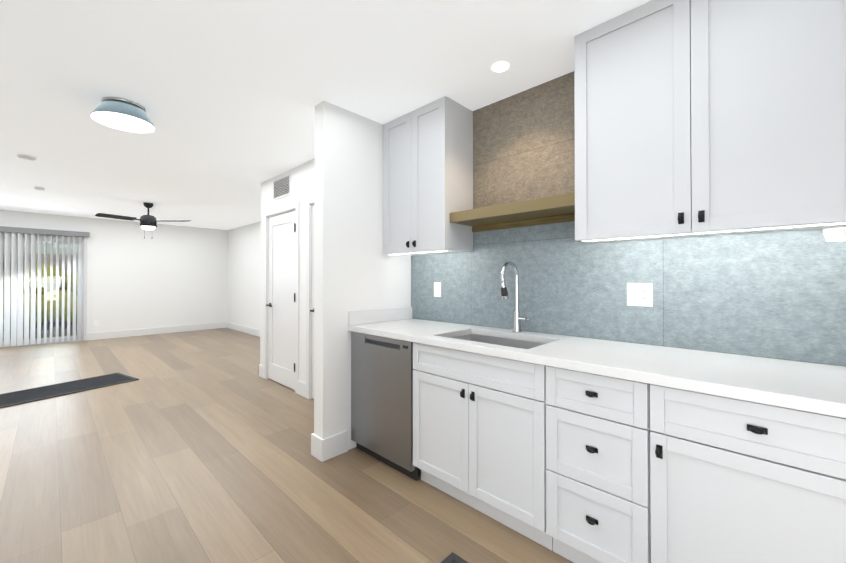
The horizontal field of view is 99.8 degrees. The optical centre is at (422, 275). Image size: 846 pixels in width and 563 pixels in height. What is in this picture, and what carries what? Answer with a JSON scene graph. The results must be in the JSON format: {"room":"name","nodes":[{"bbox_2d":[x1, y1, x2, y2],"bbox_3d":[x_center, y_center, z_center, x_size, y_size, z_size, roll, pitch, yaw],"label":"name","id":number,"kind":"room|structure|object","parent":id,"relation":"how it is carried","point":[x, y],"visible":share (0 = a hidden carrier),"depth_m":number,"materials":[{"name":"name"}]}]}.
{"room":"kitchen","nodes":[
{"label":"kitchen","id":0,"kind":"room"},
{"bbox_2d":[0,210,227,340],"bbox_3d":[-6.729,0.062,7.418,0.120,2.500,4.856,0,-1,44],"label":"wall","id":1,"kind":"structure","parent":0,"point":[162,275],"depth_m":7.93,"materials":[{"name":"white paint"}]},
{"bbox_2d":[0,235,83,347],"bbox_3d":[-7.516,0.281,6.595,0.080,2.050,1.800,0,-1,44],"label":"door frame","id":2,"kind":"structure","parent":1,"relation":"attached to","point":[77,304],"depth_m":7.01,"materials":[{"name":"grey"}]},
{"bbox_2d":[0,226,89,346],"bbox_3d":[-7.435,0.196,6.510,0.115,2.160,1.950,0,-1,44],"label":"vertical blinds","id":3,"kind":"object","parent":1,"relation":"attached to","point":[12,244],"visible":0.96,"depth_m":6.66,"materials":[{"name":"grey plastic"}]},
{"bbox_2d":[88,322,226,339],"bbox_3d":[-5.910,1.242,8.165,0.019,0.150,2.580,0,-1,44],"label":"baseboard","id":4,"kind":"structure","parent":1,"relation":"attached to","point":[183,328],"depth_m":8.00,"materials":[{"name":"white paint"}]},
{"bbox_2d":[227,221,260,329],"bbox_3d":[-3.080,0.062,7.369,5.460,2.500,0.120,0,-1,44],"label":"wall","id":5,"kind":"structure","parent":0,"point":[244,254],"depth_m":8.32,"materials":[{"name":"white paint"}]},
{"bbox_2d":[227,322,259,336],"bbox_3d":[-3.128,1.236,7.311,5.220,0.150,0.019,0,-1,44],"label":"baseboard","id":6,"kind":"structure","parent":5,"relation":"attached to","point":[245,329],"depth_m":8.28,"materials":[{"name":"white paint"}]},
{"bbox_2d":[0,328,573,562],"bbox_3d":[-2.079,1.331,3.026,12.940,0.100,5.356,0,-1,44],"label":"floor","id":7,"kind":"structure","parent":0,"point":[191,447],"depth_m":2.24,"materials":[{"name":"brown wood"}]},
{"bbox_2d":[0,373,138,407],"bbox_3d":[-4.224,1.282,3.837,0.600,0.011,1.720,0,0,30],"label":"runner mat","id":8,"kind":"object","parent":7,"relation":"on","point":[37,393],"visible":1,"depth_m":4.02,"materials":[{"name":"grey fabric"}]},
{"bbox_2d":[351,331,418,480],"bbox_3d":[-0.086,0.843,2.627,0.636,0.871,0.625,0,-1,44],"label":"dishwasher","id":9,"kind":"object","parent":7,"relation":"on","point":[382,369],"visible":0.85,"depth_m":2.37,"materials":[{"name":"grey metal"}]},
{"bbox_2d":[441,552,467,562],"bbox_3d":[0.246,1.261,1.132,0.840,0.014,0.555,0,-1,44],"label":"area rug","id":10,"kind":"object","parent":7,"relation":"on","point":[452,557],"visible":0.98,"depth_m":1.58,"materials":[{"name":"grey fabric"}]},
{"bbox_2d":[413,339,528,537],"bbox_3d":[0.462,0.838,2.105,0.865,0.874,0.621,0,-1,44],"label":"base cabinet","id":11,"kind":"object","parent":7,"relation":"on","point":[471,410],"depth_m":1.86,"materials":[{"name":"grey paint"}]},
{"bbox_2d":[529,363,636,562],"bbox_3d":[0.906,0.835,1.680,0.513,0.874,0.621,0,-1,44],"label":"base cabinet","id":12,"kind":"object","parent":7,"relation":"on","point":[576,466],"depth_m":1.49,"materials":[{"name":"grey paint"}]},
{"bbox_2d":[637,382,845,562],"bbox_3d":[1.255,0.833,1.346,0.606,0.874,0.621,0,-1,44],"label":"base cabinet","id":13,"kind":"object","parent":7,"relation":"on","point":[720,479],"depth_m":1.16,"materials":[{"name":"grey paint"}]},
{"bbox_2d":[348,307,845,417],"bbox_3d":[0.570,0.446,1.989,2.486,0.374,0.643,0,-1,44],"label":"countertop","id":14,"kind":"structure","parent":13,"relation":"on","point":[811,387],"depth_m":1.50,"materials":[{"name":"stone"}]},
{"bbox_2d":[453,334,543,348],"bbox_3d":[0.422,0.517,2.101,0.646,0.233,0.416,0,-1,44],"label":"sink basin","id":15,"kind":"object","parent":14,"relation":"in","point":[518,342],"depth_m":2.29,"materials":[{"name":"silver metal"}]},
{"bbox_2d":[500,261,528,332],"bbox_3d":[0.576,0.134,2.215,0.129,0.452,0.218,0,-1,44],"label":"faucet","id":16,"kind":"object","parent":14,"relation":"on","point":[517,317],"visible":1,"depth_m":2.27,"materials":[{"name":"silver metal"}]},
{"bbox_2d":[260,158,314,382],"bbox_3d":[-1.204,0.037,3.834,2.380,2.500,0.120,0,-1,44],"label":"wall","id":17,"kind":"structure","parent":0,"point":[302,182],"depth_m":3.88,"materials":[{"name":"white paint"}]},
{"bbox_2d":[258,364,262,376],"bbox_3d":[-1.681,1.221,5.040,0.042,0.150,1.246,0,-1,44],"label":"baseboard","id":18,"kind":"structure","parent":17,"relation":"attached to","point":[260,372],"depth_m":4.56,"materials":[{"name":"white paint"}]},
{"bbox_2d":[266,210,295,389],"bbox_3d":[-1.670,0.272,4.198,0.771,2.012,0.091,0,-1,44],"label":"closet door","id":19,"kind":"structure","parent":17,"relation":"in","point":[281,305],"depth_m":4.22,"materials":[{"name":"white paint"}]},
{"bbox_2d":[263,201,299,393],"bbox_3d":[-1.643,0.237,4.242,0.910,2.105,0.132,0,-1,44],"label":"door frame","id":20,"kind":"structure","parent":17,"relation":"attached to","point":[281,209],"depth_m":4.21,"materials":[{"name":"white paint"}]},
{"bbox_2d":[273,173,290,200],"bbox_3d":[-1.668,-1.043,4.196,0.460,0.245,0.011,0,-1,44],"label":"air vent","id":21,"kind":"object","parent":17,"relation":"in","point":[282,187],"visible":0.98,"depth_m":4.18,"materials":[{"name":"white metal"}]},
{"bbox_2d":[306,196,313,398],"bbox_3d":[-0.841,0.232,3.474,0.970,2.105,0.132,0,-1,44],"label":"door frame","id":22,"kind":"structure","parent":17,"relation":"attached to","point":[309,202],"depth_m":3.73,"materials":[{"name":"white paint"}]},
{"bbox_2d":[310,205,313,398],"bbox_3d":[-0.868,0.266,3.430,0.831,2.012,0.091,0,-1,44],"label":"closet door","id":23,"kind":"structure","parent":17,"relation":"in","point":[312,310],"depth_m":3.71,"materials":[{"name":"white paint"}]},
{"bbox_2d":[0,0,650,229],"bbox_3d":[-2.079,-1.278,3.045,12.940,0.120,5.356,0,-1,44],"label":"ceiling","id":24,"kind":"structure","parent":0,"point":[228,95],"depth_m":2.21,"materials":[{"name":"white paint"}]},
{"bbox_2d":[17,154,36,160],"bbox_3d":[-4.014,-1.197,3.612,0.130,0.034,0.130,0,-1,44],"label":"smoke detector","id":25,"kind":"object","parent":24,"relation":"attached to","point":[26,157],"visible":1,"depth_m":3.59,"materials":[{"name":"white plastic"}]},
{"bbox_2d":[34,187,44,190],"bbox_3d":[-5.229,-1.189,4.858,0.100,0.034,0.100,0,-1,44],"label":"smoke detector","id":26,"kind":"object","parent":24,"relation":"attached to","point":[39,188],"visible":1,"depth_m":4.84,"materials":[{"name":"white plastic"}]},
{"bbox_2d":[90,97,154,132],"bbox_3d":[-2.138,-1.151,2.549,0.356,0.142,0.356,0,-1,44],"label":"flush ceiling light","id":27,"kind":"object","parent":24,"relation":"attached to","point":[123,114],"visible":1,"depth_m":2.47,"materials":[{"name":"white glass"}]},
{"bbox_2d":[95,202,190,237],"bbox_3d":[-4.637,-0.906,5.873,1.169,0.584,1.169,0,-1,44],"label":"ceiling fan","id":28,"kind":"object","parent":24,"relation":"hanging from","point":[148,222],"visible":1,"depth_m":5.80,"materials":[{"name":"black metal"}]},
{"bbox_2d":[491,62,509,71],"bbox_3d":[0.454,-1.222,2.089,0.106,0.005,0.106,0,-1,44],"label":"recessed light","id":29,"kind":"object","parent":24,"relation":"in","point":[500,66],"visible":1,"depth_m":2.08,"materials":[{"name":"white"}]},
{"bbox_2d":[314,100,410,449],"bbox_3d":[-0.438,0.030,2.826,0.120,2.500,0.862,0,-1,44],"label":"wall pillar","id":30,"kind":"structure","parent":0,"point":[356,268],"depth_m":2.60,"materials":[{"name":"white paint"}]},
{"bbox_2d":[311,430,347,456],"bbox_3d":[-0.604,1.205,2.763,0.044,0.150,0.586,0,-1,44],"label":"baseboard","id":31,"kind":"structure","parent":30,"relation":"attached to","point":[325,449],"depth_m":2.51,"materials":[{"name":"white paint"}]},
{"bbox_3d":[0.807,0.026,2.319,7.380,2.500,0.128,0,-1,44],"label":"wall","id":32,"kind":"structure","parent":0,"visible":0},
{"bbox_2d":[383,96,472,255],"bbox_3d":[0.013,-0.693,2.737,0.658,1.048,0.346,0,-1,44],"label":"upper cabinet","id":33,"kind":"object","parent":32,"relation":"attached to","point":[427,169],"visible":1,"depth_m":2.57,"materials":[{"name":"grey paint"}]},
{"bbox_2d":[450,192,574,231],"bbox_3d":[0.585,-0.378,2.236,0.854,0.108,0.275,0,-1,44],"label":"wood shelf","id":34,"kind":"object","parent":32,"relation":"attached to","point":[548,210],"visible":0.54,"depth_m":2.18,"materials":[{"name":"brown wood"}]},
{"bbox_2d":[411,71,845,366],"bbox_3d":[1.156,-0.414,1.891,3.479,1.625,0.012,0,-1,44],"label":"backsplash","id":35,"kind":"structure","parent":32,"relation":"attached to","point":[779,295],"depth_m":2.02,"materials":[{"name":"blue tile"}]},
{"bbox_2d":[434,282,440,296],"bbox_3d":[0.115,0.110,2.868,0.072,0.118,0.010,0,-1,44],"label":"outlet","id":36,"kind":"object","parent":35,"relation":"attached to","point":[437,289],"visible":1,"depth_m":2.86,"materials":[{"name":"white plastic"}]},
{"bbox_2d":[627,283,652,306],"bbox_3d":[1.145,0.098,1.883,0.118,0.122,0.010,0,-1,44],"label":"double electrical outlet","id":37,"kind":"object","parent":35,"relation":"attached to","point":[639,294],"visible":1,"depth_m":1.88,"materials":[{"name":"white plastic"}]},
{"bbox_2d":[574,0,845,243],"bbox_3d":[1.214,-0.702,1.587,0.952,1.048,0.346,0,-1,44],"label":"upper cabinet","id":38,"kind":"object","parent":32,"relation":"attached to","point":[701,118],"visible":1,"depth_m":1.44,"materials":[{"name":"grey paint"}]},
{"bbox_2d":[823,227,845,241],"bbox_3d":[1.597,-0.158,1.324,0.140,0.060,0.130,0,-1,44],"label":"under-cabinet light","id":39,"kind":"object","parent":38,"relation":"attached to","point":[834,234],"visible":0.87,"depth_m":1.33,"materials":[{"name":"white plastic"}]},
{"label":"outside","id":40,"kind":"structure","parent":0,"visible":0},
{"bbox_2d":[3,325,76,340],"bbox_3d":[-10.490,1.365,10.002,8.860,0.050,16.000,0,-1,44],"label":"ground","id":41,"kind":"structure","parent":40,"point":[53,335],"depth_m":8.37,"materials":[{"name":"grey concrete"}]},
{"bbox_2d":[3,263,77,330],"bbox_3d":[-9.050,0.511,8.811,1.532,1.633,2.216,0,-1,44],"label":"bush","id":42,"kind":"object","parent":41,"relation":"on","point":[54,298],"depth_m":8.37,"materials":[{"name":"green plant"}]},
{"bbox_2d":[3,252,77,327],"bbox_3d":[-8.634,0.023,8.234,3.600,2.610,16.000,0,-1,44],"label":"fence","id":43,"kind":"object","parent":41,"relation":"on","point":[60,266],"depth_m":9.41,"materials":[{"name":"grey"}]}
]}

